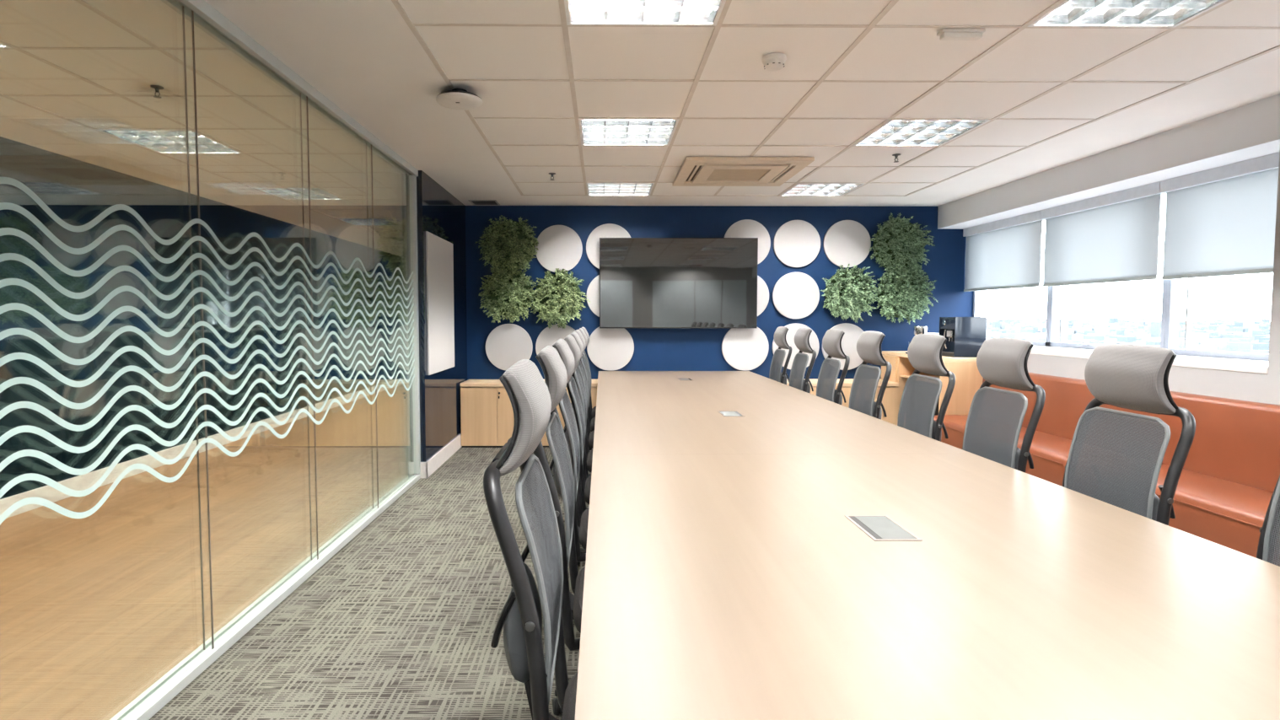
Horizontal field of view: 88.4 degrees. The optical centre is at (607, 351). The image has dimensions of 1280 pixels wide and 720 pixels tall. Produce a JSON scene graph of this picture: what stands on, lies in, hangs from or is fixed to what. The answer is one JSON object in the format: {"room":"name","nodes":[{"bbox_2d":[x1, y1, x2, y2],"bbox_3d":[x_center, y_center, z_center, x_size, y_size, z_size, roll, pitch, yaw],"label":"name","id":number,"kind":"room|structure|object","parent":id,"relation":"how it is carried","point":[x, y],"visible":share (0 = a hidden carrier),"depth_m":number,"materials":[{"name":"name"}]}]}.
{"room":"conference room","nodes":[
{"label":"conference room","id":0,"kind":"room"},
{"bbox_2d":[0,136,404,499],"bbox_3d":[-4.058,-0.295,5.859,0.120,2.633,15.400,0,3,0],"label":"wall","id":1,"kind":"structure","parent":0,"point":[77,191],"depth_m":5.72,"materials":[{"name":"clear glass"}]},
{"bbox_2d":[0,376,404,518],"bbox_3d":[-3.991,0.952,5.926,0.014,0.135,15.400,0,3,0],"label":"baseboard","id":2,"kind":"structure","parent":1,"relation":"attached to","point":[82,482],"depth_m":5.67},
{"bbox_2d":[109,0,467,719],"bbox_3d":[-1.560,-0.125,2.624,0.164,2.633,8.880,0,3,0],"label":"wall","id":3,"kind":"structure","parent":0,"point":[201,13],"depth_m":4.36,"materials":[{"name":"clear glass"}]},
{"bbox_2d":[0,177,414,524],"bbox_3d":[-1.537,-0.006,2.210,0.001,0.958,6.213,0,3,0],"label":"decal","id":4,"kind":"object","parent":3,"relation":"attached to","point":[4,231],"visible":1,"depth_m":2.25},
{"bbox_2d":[414,433,461,478],"bbox_3d":[-1.547,0.934,6.273,0.108,0.135,1.704,0,3,0],"label":"baseboard","id":5,"kind":"structure","parent":3,"relation":"attached to","point":[427,468],"depth_m":5.83,"materials":[{"name":"white wood"}]},
{"bbox_2d":[425,231,454,375],"bbox_3d":[-1.496,-0.422,5.919,0.014,1.191,0.940,0,3,0],"label":"board","id":6,"kind":"object","parent":3,"relation":"attached to","point":[439,252],"visible":1,"depth_m":5.83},
{"bbox_2d":[0,384,591,719],"bbox_3d":[-0.273,1.071,5.912,7.550,0.100,15.500,0,3,0],"label":"floor","id":7,"kind":"structure","parent":0,"point":[96,609],"depth_m":3.23,"materials":[{"name":"carpet"}]},
{"bbox_2d":[460,387,514,447],"bbox_3d":[-1.122,0.657,6.882,0.740,0.624,0.461,0,3,0],"label":"base cabinet","id":8,"kind":"object","parent":7,"relation":"on","point":[486,413],"visible":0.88,"depth_m":6.67,"materials":[{"name":"brown wood"}]},
{"bbox_2d":[460,378,898,387],"bbox_3d":[0.732,0.325,6.886,4.450,0.034,0.450,0,3,0],"label":"countertop","id":9,"kind":"structure","parent":8,"relation":"on","point":[847,382],"depth_m":6.68,"materials":[{"name":"brown wood"}]},
{"bbox_2d":[483,359,577,719],"bbox_3d":[0.096,0.636,1.420,0.658,1.239,0.621,0,3,0],"label":"office chair","id":10,"kind":"object","parent":7,"relation":"on","point":[520,619],"visible":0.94,"depth_m":1.25,"materials":[{"name":"fabric"}]},
{"bbox_2d":[530,345,585,715],"bbox_3d":[0.091,0.601,2.094,0.658,1.239,0.621,0,3,0],"label":"office chair","id":11,"kind":"object","parent":7,"relation":"on","point":[553,368],"visible":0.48,"depth_m":1.91,"materials":[{"name":"fabric"}]},
{"bbox_2d":[541,387,596,447],"bbox_3d":[-0.381,0.657,6.888,0.740,0.624,0.461,0,3,0],"label":"base cabinet","id":12,"kind":"object","parent":7,"relation":"on","point":[594,389],"visible":0.02,"depth_m":6.67,"materials":[{"name":"brown wood"}]},
{"bbox_2d":[549,338,589,562],"bbox_3d":[0.080,0.565,2.783,0.658,1.239,0.621,0,3,0],"label":"office chair","id":13,"kind":"object","parent":7,"relation":"on","point":[581,519],"visible":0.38,"depth_m":2.65,"materials":[{"name":"fabric"}]},
{"bbox_2d":[563,334,591,564],"bbox_3d":[0.080,0.531,3.412,0.658,1.239,0.621,0,3,0],"label":"office chair","id":14,"kind":"object","parent":7,"relation":"on","point":[585,483],"visible":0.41,"depth_m":3.28,"materials":[{"name":"fabric"}]},
{"bbox_2d":[570,331,592,478],"bbox_3d":[0.069,0.495,4.101,0.658,1.239,0.621,0,3,0],"label":"office chair","id":15,"kind":"object","parent":7,"relation":"on","point":[588,455],"visible":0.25,"depth_m":3.98,"materials":[{"name":"fabric"}]},
{"bbox_2d":[570,329,594,451],"bbox_3d":[0.059,0.459,4.790,0.658,1.239,0.621,0,3,0],"label":"office chair","id":16,"kind":"object","parent":7,"relation":"on","point":[590,436],"visible":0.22,"depth_m":4.68,"materials":[{"name":"fabric"}]},
{"bbox_2d":[578,328,595,433],"bbox_3d":[0.053,0.424,5.459,0.658,1.239,0.621,0,3,0],"label":"office chair","id":17,"kind":"object","parent":7,"relation":"on","point":[591,422],"visible":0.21,"depth_m":5.31,"materials":[{"name":"fabric"}]},
{"bbox_2d":[581,327,596,450],"bbox_3d":[0.048,0.388,6.138,0.658,1.239,0.621,0,3,0],"label":"office chair","id":18,"kind":"object","parent":7,"relation":"on","point":[593,411],"visible":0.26,"depth_m":5.99,"materials":[{"name":"fabric"}]},
{"bbox_2d":[769,326,792,384],"bbox_3d":[1.425,0.372,6.432,0.658,1.239,0.621,0,3,0],"label":"office chair","id":19,"kind":"object","parent":7,"relation":"on","point":[779,336],"visible":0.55,"depth_m":6.33,"materials":[{"name":"fabric"}]},
{"bbox_2d":[789,327,816,393],"bbox_3d":[1.431,0.409,5.733,0.658,1.239,0.621,0,3,0],"label":"office chair","id":20,"kind":"object","parent":7,"relation":"on","point":[801,337],"visible":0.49,"depth_m":5.64,"materials":[{"name":"fabric"}]},
{"bbox_2d":[793,386,825,397],"bbox_3d":[1.844,0.656,6.906,0.740,0.624,0.461,0,3,0],"label":"base cabinet","id":21,"kind":"object","parent":7,"relation":"on","point":[814,392],"visible":0.02,"depth_m":6.68,"materials":[{"name":"brown wood"}]},
{"bbox_2d":[816,328,849,404],"bbox_3d":[1.437,0.449,4.984,0.658,1.239,0.621,0,3,0],"label":"office chair","id":22,"kind":"object","parent":7,"relation":"on","point":[831,341],"visible":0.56,"depth_m":4.90,"materials":[{"name":"fabric"}]},
{"bbox_2d":[825,386,898,425],"bbox_3d":[2.586,0.655,6.912,0.740,0.624,0.461,0,3,0],"label":"base cabinet","id":23,"kind":"object","parent":7,"relation":"on","point":[890,401],"visible":0.13,"depth_m":6.69,"materials":[{"name":"brown wood"}]},
{"bbox_2d":[848,330,891,419],"bbox_3d":[1.442,0.485,4.295,0.658,1.239,0.621,0,3,0],"label":"office chair","id":24,"kind":"object","parent":7,"relation":"on","point":[868,345],"visible":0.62,"depth_m":4.22,"materials":[{"name":"fabric"}]},
{"bbox_2d":[897,333,955,441],"bbox_3d":[1.448,0.524,3.556,0.658,1.239,0.621,0,3,0],"label":"office chair","id":25,"kind":"object","parent":7,"relation":"on","point":[924,351],"visible":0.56,"depth_m":3.48,"materials":[{"name":"fabric"}]},
{"bbox_2d":[575,371,1279,719],"bbox_3d":[0.737,0.752,3.884,1.616,0.750,6.425,0,3,0],"label":"conference table","id":26,"kind":"object","parent":7,"relation":"on","point":[727,576],"visible":0.99,"depth_m":1.43,"materials":[{"name":"brown wood"}]},
{"bbox_2d":[677,378,693,380],"bbox_3d":[0.722,0.258,6.111,0.124,0.002,0.214,0,3,0],"label":"box","id":27,"kind":"object","parent":26,"relation":"attached to","point":[678,379],"visible":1,"depth_m":6.07,"materials":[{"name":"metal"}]},
{"bbox_2d":[718,410,744,416],"bbox_3d":[0.739,0.372,3.939,0.124,0.002,0.214,0,3,0],"label":"box","id":28,"kind":"object","parent":26,"relation":"attached to","point":[728,413],"visible":1,"depth_m":3.94,"materials":[{"name":"silver metal"}]},
{"bbox_2d":[844,515,922,541],"bbox_3d":[0.753,0.484,1.812,0.124,0.002,0.214,0,3,0],"label":"cable grommet","id":29,"kind":"object","parent":26,"relation":"attached to","point":[879,528],"visible":1,"depth_m":1.80,"materials":[{"name":"white plastic"}]},
{"bbox_2d":[880,350,983,427],"bbox_3d":[3.203,0.507,6.525,0.481,0.962,1.229,0,3,0],"label":"base cabinet","id":30,"kind":"object","parent":7,"relation":"on","point":[968,379],"visible":0.27,"depth_m":5.91,"materials":[{"name":"brown wood"}]},
{"bbox_2d":[899,375,939,384],"bbox_3d":[3.214,0.269,6.332,0.431,0.018,0.813,0,3,0],"label":"shelf","id":31,"kind":"object","parent":30,"relation":"attached to","point":[901,377],"depth_m":6.65,"materials":[{"name":"brown wood"}]},
{"bbox_2d":[905,381,939,431],"bbox_3d":[3.222,0.610,6.463,0.360,0.600,0.490,0,3,0],"label":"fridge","id":32,"kind":"object","parent":30,"relation":"in","point":[937,407],"visible":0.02,"depth_m":6.38,"materials":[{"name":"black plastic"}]},
{"bbox_2d":[938,317,986,357],"bbox_3d":[3.299,-0.138,6.128,0.287,0.368,0.288,0,3,0],"label":"coffee machine","id":33,"kind":"object","parent":30,"relation":"on","point":[965,336],"visible":0.89,"depth_m":5.99,"materials":[{"name":"black plastic"}]},
{"bbox_2d":[941,351,953,357],"bbox_3d":[3.203,0.026,6.135,0.085,0.038,0.260,0,3,0],"label":"drip tray","id":34,"kind":"object","parent":33,"relation":"on","point":[943,353],"depth_m":6.12,"materials":[{"name":"silver plastic"}]},
{"bbox_3d":[3.091,0.016,6.555,0.236,0.015,0.236,0,3,0],"label":"serving tray","id":35,"kind":"object","parent":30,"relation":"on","visible":0},
{"bbox_2d":[913,326,927,334],"bbox_3d":[3.111,-0.117,6.549,0.124,0.270,0.124,0,3,0],"label":"flask","id":36,"kind":"object","parent":35,"relation":"on","point":[916,330],"visible":0.31,"depth_m":6.49,"materials":[{"name":"silver metal"}]},
{"bbox_2d":[962,338,1045,473],"bbox_3d":[1.454,0.560,2.877,0.658,1.239,0.621,0,3,0],"label":"office chair","id":37,"kind":"object","parent":7,"relation":"on","point":[1000,362],"visible":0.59,"depth_m":2.81,"materials":[{"name":"fabric"}]},
{"bbox_2d":[933,414,1129,486],"bbox_3d":[3.099,0.838,5.029,0.484,0.457,1.782,0,3,0],"label":"bench","id":38,"kind":"object","parent":7,"relation":"on","point":[1049,453],"visible":0.23,"depth_m":4.48,"materials":[{"name":"orange leather"}]},
{"bbox_2d":[1062,344,1195,525],"bbox_3d":[1.460,0.595,2.203,0.658,1.239,0.621,0,3,0],"label":"office chair","id":39,"kind":"object","parent":7,"relation":"on","point":[1127,376],"visible":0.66,"depth_m":2.14,"materials":[{"name":"fabric"}]},
{"bbox_2d":[1072,457,1277,564],"bbox_3d":[3.112,0.919,3.489,0.484,0.457,1.297,0,3,0],"label":"bench","id":40,"kind":"object","parent":7,"relation":"on","point":[1229,514],"visible":0.28,"depth_m":3.18,"materials":[{"name":"orange leather"}]},
{"bbox_2d":[1256,474,1279,566],"bbox_3d":[1.470,0.633,1.489,0.658,1.239,0.621,0,3,0],"label":"office chair","id":41,"kind":"object","parent":7,"relation":"on","point":[1270,529],"visible":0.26,"depth_m":1.67,"materials":[{"name":"fabric"}]},
{"bbox_2d":[0,0,1279,257],"bbox_3d":[-0.023,-1.591,5.824,8.150,0.201,15.400,0,3,0],"label":"ceiling","id":42,"kind":"structure","parent":0,"point":[1052,97],"depth_m":3.47,"materials":[{"name":"tile"}]},
{"bbox_2d":[0,42,11,48],"bbox_3d":[-2.919,-1.370,2.585,0.606,0.103,0.606,0,3,0],"label":"ceiling light","id":43,"kind":"object","parent":42,"relation":"attached to","point":[2,45],"visible":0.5,"depth_m":2.88,"materials":[{"name":"metal"}]},
{"bbox_2d":[150,85,163,98],"bbox_3d":[-2.318,-1.336,3.386,0.060,0.052,0.060,0,3,0],"label":"sprinkler","id":44,"kind":"object","parent":42,"relation":"attached to","point":[157,88],"visible":1,"depth_m":3.38,"materials":[{"name":"metal"}]},
{"bbox_2d":[96,129,242,153],"bbox_3d":[-2.935,-1.469,4.457,0.606,0.103,0.606,0,3,0],"label":"ceiling light","id":45,"kind":"object","parent":42,"relation":"attached to","point":[158,141],"visible":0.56,"depth_m":4.46,"materials":[{"name":"metal"}]},
{"bbox_2d":[254,188,344,199],"bbox_3d":[-2.950,-1.567,6.330,0.606,0.103,0.606,0,3,0],"label":"ceiling light","id":46,"kind":"object","parent":42,"relation":"attached to","point":[283,193],"visible":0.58,"depth_m":6.33,"materials":[{"name":"metal"}]},
{"bbox_2d":[336,218,401,225],"bbox_3d":[-2.966,-1.666,8.202,0.606,0.103,0.606,0,3,0],"label":"ceiling light","id":47,"kind":"object","parent":42,"relation":"attached to","point":[377,222],"visible":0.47,"depth_m":8.28,"materials":[{"name":"metal"}]},
{"bbox_2d":[387,236,402,242],"bbox_3d":[-2.981,-1.765,10.075,0.606,0.103,0.606,0,3,0],"label":"ceiling light","id":48,"kind":"object","parent":42,"relation":"attached to","point":[396,239],"visible":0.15,"depth_m":9.99,"materials":[{"name":"metal"}]},
{"bbox_2d":[435,88,482,110],"bbox_3d":[-0.777,-1.328,3.449,0.238,0.076,0.238,0,3,0],"label":"wireless access point","id":49,"kind":"object","parent":42,"relation":"attached to","point":[455,99],"visible":1,"depth_m":3.40,"materials":[{"name":"white plastic"}]},
{"bbox_2d":[467,199,500,205],"bbox_3d":[-1.271,-1.538,6.798,0.280,0.008,0.280,0,3,0],"label":"ceiling vent","id":50,"kind":"object","parent":42,"relation":"in","point":[475,202],"visible":1,"depth_m":6.79,"materials":[{"name":"metal"}]},
{"bbox_2d":[548,172,555,180],"bbox_3d":[-0.457,-1.443,5.428,0.060,0.052,0.060,0,3,0],"label":"sprinkler","id":51,"kind":"object","parent":42,"relation":"attached to","point":[551,174],"visible":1,"depth_m":5.42,"materials":[{"name":"metal"}]},
{"bbox_2d":[586,182,654,195],"bbox_3d":[0.110,-1.556,6.107,0.606,0.103,0.606,0,3,0],"label":"ceiling light","id":52,"kind":"object","parent":42,"relation":"attached to","point":[593,189],"visible":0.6,"depth_m":6.11,"materials":[{"name":"metal"}]},
{"bbox_2d":[578,118,679,145],"bbox_3d":[0.125,-1.457,4.235,0.606,0.103,0.606,0,3,0],"label":"ceiling light","id":53,"kind":"object","parent":42,"relation":"attached to","point":[593,131],"visible":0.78,"depth_m":4.24,"materials":[{"name":"metal"}]},
{"bbox_2d":[564,0,726,25],"bbox_3d":[0.141,-1.359,2.363,0.606,0.103,0.606,0,3,0],"label":"ceiling light","id":54,"kind":"object","parent":42,"relation":"attached to","point":[578,12],"visible":1,"depth_m":2.64,"materials":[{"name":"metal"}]},
{"bbox_2d":[672,156,814,186],"bbox_3d":[1.051,-1.445,5.330,0.950,0.036,0.950,0,3,0],"label":"air conditioner","id":55,"kind":"object","parent":42,"relation":"attached to","point":[695,171],"visible":1,"depth_m":5.19,"materials":[{"name":"beige plastic"}]},
{"bbox_2d":[707,169,769,180],"bbox_3d":[1.051,-1.444,5.330,0.442,0.018,0.442,0,3,0],"label":"grille","id":56,"kind":"object","parent":55,"relation":"attached to","point":[714,174],"depth_m":5.35,"materials":[{"name":"beige plastic"}]},
{"bbox_2d":[762,53,786,70],"bbox_3d":[0.760,-1.316,3.001,0.108,0.052,0.108,0,3,0],"label":"smoke detector","id":57,"kind":"object","parent":42,"relation":"attached to","point":[771,61],"visible":1,"depth_m":2.97,"materials":[{"name":"white plastic"}]},
{"bbox_2d":[780,182,865,195],"bbox_3d":[1.985,-1.557,6.123,0.606,0.103,0.606,0,3,0],"label":"ceiling light","id":58,"kind":"object","parent":42,"relation":"attached to","point":[800,189],"visible":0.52,"depth_m":6.12,"materials":[{"name":"metal"}]},
{"bbox_2d":[892,153,900,162],"bbox_3d":[2.107,-1.410,4.800,0.060,0.052,0.060,0,3,0],"label":"sprinkler","id":59,"kind":"object","parent":42,"relation":"attached to","point":[896,155],"visible":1,"depth_m":4.79,"materials":[{"name":"metal"}]},
{"bbox_2d":[853,119,991,146],"bbox_3d":[2.000,-1.458,4.250,0.606,0.103,0.606,0,3,0],"label":"ceiling light","id":60,"kind":"object","parent":42,"relation":"attached to","point":[894,132],"visible":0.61,"depth_m":4.25,"materials":[{"name":"metal"}]},
{"bbox_2d":[936,28,985,40],"bbox_3d":[1.462,-1.310,2.722,0.176,0.033,0.048,0,3,0],"label":"recessed light","id":61,"kind":"object","parent":42,"relation":"in","point":[944,34],"visible":1,"depth_m":2.70,"materials":[{"name":"white plastic"}]},
{"bbox_2d":[939,32,982,40],"bbox_3d":[1.462,-1.304,2.722,0.160,0.020,0.040,0,3,0],"label":"diffuser","id":62,"kind":"object","parent":61,"relation":"attached to","point":[943,36],"depth_m":2.70,"materials":[{"name":"white plastic"}]},
{"bbox_2d":[1027,0,1227,26],"bbox_3d":[2.015,-1.359,2.378,0.606,0.103,0.606,0,3,0],"label":"ceiling light","id":63,"kind":"object","parent":42,"relation":"attached to","point":[1069,13],"visible":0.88,"depth_m":2.62,"materials":[{"name":"metal"}]},
{"bbox_2d":[465,205,973,380],"bbox_3d":[1.161,-0.363,7.156,5.680,2.633,0.150,0,3,0],"label":"wall","id":64,"kind":"structure","parent":0,"point":[655,349],"depth_m":7.06,"materials":[{"name":"blue paint"}]},
{"bbox_2d":[474,215,538,279],"bbox_3d":[-1.064,-1.091,6.917,0.683,0.682,0.212,0,3,0],"label":"plant","id":65,"kind":"object","parent":64,"relation":"attached to","point":[509,244],"visible":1,"depth_m":6.92,"materials":[{"name":"green plant"}]},
{"bbox_2d":[478,263,537,322],"bbox_3d":[-1.051,-0.620,6.939,0.636,0.642,0.218,0,3,0],"label":"plant","id":66,"kind":"object","parent":64,"relation":"attached to","point":[508,298],"visible":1,"depth_m":6.95,"materials":[{"name":"green plant"}]},
{"bbox_2d":[485,323,532,370],"bbox_3d":[-1.058,-0.046,7.061,0.504,0.504,0.024,0,3,0],"label":"disc","id":67,"kind":"object","parent":64,"relation":"attached to","point":[508,344],"visible":0.84,"depth_m":7.05,"materials":[{"name":"white fabric"}]},
{"bbox_2d":[535,323,575,354],"bbox_3d":[-0.521,-0.045,7.065,0.504,0.504,0.024,0,3,0],"label":"disc","id":68,"kind":"object","parent":64,"relation":"attached to","point":[547,336],"visible":0.4,"depth_m":7.05,"materials":[{"name":"white fabric"}]},
{"bbox_2d":[527,268,590,328],"bbox_3d":[-0.516,-0.561,6.954,0.673,0.651,0.202,0,3,0],"label":"plant","id":69,"kind":"object","parent":64,"relation":"attached to","point":[559,298],"visible":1,"depth_m":6.95,"materials":[{"name":"green plant"}]},
{"bbox_2d":[535,225,582,272],"bbox_3d":[-0.520,-1.095,7.010,0.504,0.504,0.024,0,3,0],"label":"disc","id":70,"kind":"object","parent":64,"relation":"attached to","point":[559,246],"visible":0.94,"depth_m":7.00,"materials":[{"name":"white fabric"}]},
{"bbox_2d":[586,274,599,317],"bbox_3d":[0.026,-0.595,7.041,0.504,0.504,0.024,0,3,0],"label":"disc","id":71,"kind":"object","parent":64,"relation":"attached to","point":[593,292],"visible":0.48,"depth_m":7.03,"materials":[{"name":"white fabric"}]},
{"bbox_2d":[586,223,630,268],"bbox_3d":[0.021,-1.109,7.014,0.504,0.504,0.024,0,3,0],"label":"disc","id":72,"kind":"object","parent":64,"relation":"attached to","point":[608,230],"visible":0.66,"depth_m":7.00,"materials":[{"name":"white fabric"}]},
{"bbox_2d":[586,327,634,371],"bbox_3d":[0.031,-0.046,7.070,0.504,0.504,0.024,0,3,0],"label":"disc","id":73,"kind":"object","parent":64,"relation":"attached to","point":[609,349],"visible":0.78,"depth_m":7.06,"materials":[{"name":"white fabric"}]},
{"bbox_2d":[599,237,758,328],"bbox_3d":[0.750,-0.725,7.006,1.671,0.954,0.102,0,3,0],"label":"television","id":74,"kind":"object","parent":64,"relation":"attached to","point":[645,282],"visible":1,"depth_m":6.96,"materials":[{"name":"black"}]},
{"bbox_2d":[721,327,769,371],"bbox_3d":[1.481,-0.046,7.082,0.504,0.504,0.024,0,3,0],"label":"disc","id":75,"kind":"object","parent":64,"relation":"attached to","point":[744,349],"visible":0.85,"depth_m":7.07,"materials":[{"name":"white fabric"}]},
{"bbox_2d":[724,219,770,264],"bbox_3d":[1.487,-1.156,7.023,0.504,0.504,0.024,0,3,0],"label":"disc","id":76,"kind":"object","parent":64,"relation":"attached to","point":[746,228],"visible":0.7,"depth_m":7.01,"materials":[{"name":"white fabric"}]},
{"bbox_2d":[757,275,769,316],"bbox_3d":[1.479,-0.597,7.053,0.504,0.504,0.024,0,3,0],"label":"disc","id":77,"kind":"object","parent":64,"relation":"attached to","point":[762,289],"visible":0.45,"depth_m":7.04,"materials":[{"name":"white fabric"}]},
{"bbox_2d":[772,272,819,318],"bbox_3d":[2.021,-0.601,7.057,0.504,0.504,0.024,0,3,0],"label":"disc","id":78,"kind":"object","parent":64,"relation":"attached to","point":[795,295],"visible":1,"depth_m":7.04,"materials":[{"name":"white fabric"}]},
{"bbox_2d":[772,322,819,370],"bbox_3d":[2.026,-0.053,7.086,0.504,0.504,0.024,0,3,0],"label":"disc","id":79,"kind":"object","parent":64,"relation":"attached to","point":[793,328],"visible":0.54,"depth_m":7.07,"materials":[{"name":"white fabric"}]},
{"bbox_2d":[773,220,820,267],"bbox_3d":[2.022,-1.152,7.028,0.504,0.504,0.024,0,3,0],"label":"disc","id":80,"kind":"object","parent":64,"relation":"attached to","point":[796,243],"visible":1,"depth_m":7.02,"materials":[{"name":"white fabric"}]},
{"bbox_2d":[822,322,863,370],"bbox_3d":[2.563,-0.053,7.090,0.504,0.504,0.024,0,3,0],"label":"disc","id":81,"kind":"object","parent":64,"relation":"attached to","point":[852,332],"visible":0.47,"depth_m":7.08,"materials":[{"name":"white fabric"}]},
{"bbox_2d":[822,220,871,267],"bbox_3d":[2.560,-1.152,7.032,0.504,0.504,0.024,0,3,0],"label":"disc","id":82,"kind":"object","parent":64,"relation":"attached to","point":[847,242],"visible":0.98,"depth_m":7.02,"materials":[{"name":"white fabric"}]},
{"bbox_2d":[820,263,881,322],"bbox_3d":[2.588,-0.615,6.956,0.667,0.633,0.243,0,3,0],"label":"plant","id":83,"kind":"object","parent":64,"relation":"attached to","point":[847,293],"visible":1,"depth_m":6.97,"materials":[{"name":"green plant"}]},
{"bbox_2d":[869,212,934,279],"bbox_3d":[3.116,-1.113,6.947,0.697,0.704,0.217,0,3,0],"label":"plant","id":84,"kind":"object","parent":64,"relation":"attached to","point":[899,241],"visible":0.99,"depth_m":6.95,"materials":[{"name":"green plant"}]},
{"bbox_2d":[873,263,938,324],"bbox_3d":[3.158,-0.611,6.970,0.696,0.661,0.226,0,3,0],"label":"plant","id":85,"kind":"object","parent":64,"relation":"attached to","point":[900,297],"visible":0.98,"depth_m":6.98,"materials":[{"name":"green plant"}]},
{"bbox_2d":[963,220,1042,291],"bbox_3d":[3.847,-0.905,6.456,0.016,0.589,1.225,0,3,0],"label":"roller blind","id":86,"kind":"object","parent":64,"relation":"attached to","point":[1007,258],"visible":1,"depth_m":6.37,"materials":[{"name":"fabric"}]},
{"bbox_2d":[1043,193,1161,286],"bbox_3d":[3.857,-0.837,5.202,0.016,0.594,1.195,0,3,0],"label":"roller blind","id":87,"kind":"object","parent":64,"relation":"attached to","point":[1118,242],"visible":1,"depth_m":5.09,"materials":[{"name":"fabric"}]},
{"bbox_2d":[937,93,1279,229],"bbox_3d":[3.826,-1.261,2.609,0.505,0.361,8.880,0,3,0],"label":"ceiling bulkhead","id":88,"kind":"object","parent":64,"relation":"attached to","point":[1250,131],"depth_m":4.45,"materials":[{"name":"paint"}]},
{"bbox_2d":[962,152,1279,236],"bbox_3d":[3.867,-1.177,5.227,0.080,0.081,3.654,0,3,0],"label":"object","id":89,"kind":"object","parent":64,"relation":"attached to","point":[1271,161],"visible":0.79,"depth_m":4.70,"materials":[{"name":"paint"}]},
{"bbox_2d":[1161,167,1278,279],"bbox_3d":[3.867,-0.770,3.999,0.016,0.601,1.125,0,3,0],"label":"roller blind","id":90,"kind":"object","parent":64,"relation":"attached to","point":[1227,227],"visible":1,"depth_m":4.13,"materials":[{"name":"fabric"}]},
{"bbox_2d":[1027,353,1279,405],"bbox_3d":[3.778,0.673,2.710,0.600,1.030,8.880,0,3,0],"label":"wall","id":91,"kind":"structure","parent":0,"point":[1261,388],"depth_m":3.81,"materials":[{"name":"white paint"}]},
{"bbox_2d":[973,286,1049,346],"bbox_3d":[3.982,-0.681,6.479,0.070,1.206,1.215,0,3,0],"label":"window","id":92,"kind":"structure","parent":91,"relation":"in","point":[976,294],"depth_m":6.13,"materials":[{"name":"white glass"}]},
{"bbox_2d":[1048,279,1167,349],"bbox_3d":[3.972,-0.617,5.263,0.110,1.206,1.220,0,3,0],"label":"window","id":93,"kind":"structure","parent":91,"relation":"in","point":[1054,309],"depth_m":5.75,"materials":[{"name":"metal"}]},
{"bbox_2d":[979,372,1279,492],"bbox_3d":[3.423,0.546,2.413,0.108,0.435,6.985,0,3,0],"label":"bench backrest","id":94,"kind":"object","parent":91,"relation":"attached to","point":[1236,441],"visible":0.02,"depth_m":3.69,"materials":[{"name":"orange leather"}]},
{"bbox_2d":[1030,345,1268,374],"bbox_3d":[3.726,0.141,2.682,0.504,0.036,8.880,0,3,0],"label":"windowsill","id":95,"kind":"structure","parent":91,"relation":"on","point":[1218,363],"depth_m":3.99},
{"bbox_2d":[1164,278,1269,360],"bbox_3d":[4.002,-0.552,4.042,0.070,1.206,1.225,0,3,0],"label":"window","id":96,"kind":"structure","parent":91,"relation":"in","point":[1173,298],"depth_m":4.54,"materials":[{"name":"metal"}]},
{"bbox_2d":[1267,149,1279,375],"bbox_3d":[3.774,-0.488,3.160,0.600,1.242,0.540,0,3,0],"label":"wall column","id":97,"kind":"structure","parent":0,"point":[1274,341],"depth_m":3.42,"materials":[{"name":"white paint"}]},
{"label":"outside","id":98,"kind":"structure","parent":0,"visible":0},
{"bbox_2d":[1071,333,1183,340],"bbox_3d":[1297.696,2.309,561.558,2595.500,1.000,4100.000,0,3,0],"label":"ground","id":99,"kind":"structure","parent":98,"point":[1148,335],"depth_m":957.16,"materials":[{"name":"white"}]},
{"bbox_2d":[985,317,1270,360],"bbox_3d":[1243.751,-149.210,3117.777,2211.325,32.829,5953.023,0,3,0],"label":"city","id":100,"kind":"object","parent":99,"relation":"on","point":[1245,336],"visible":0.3,"depth_m":939.91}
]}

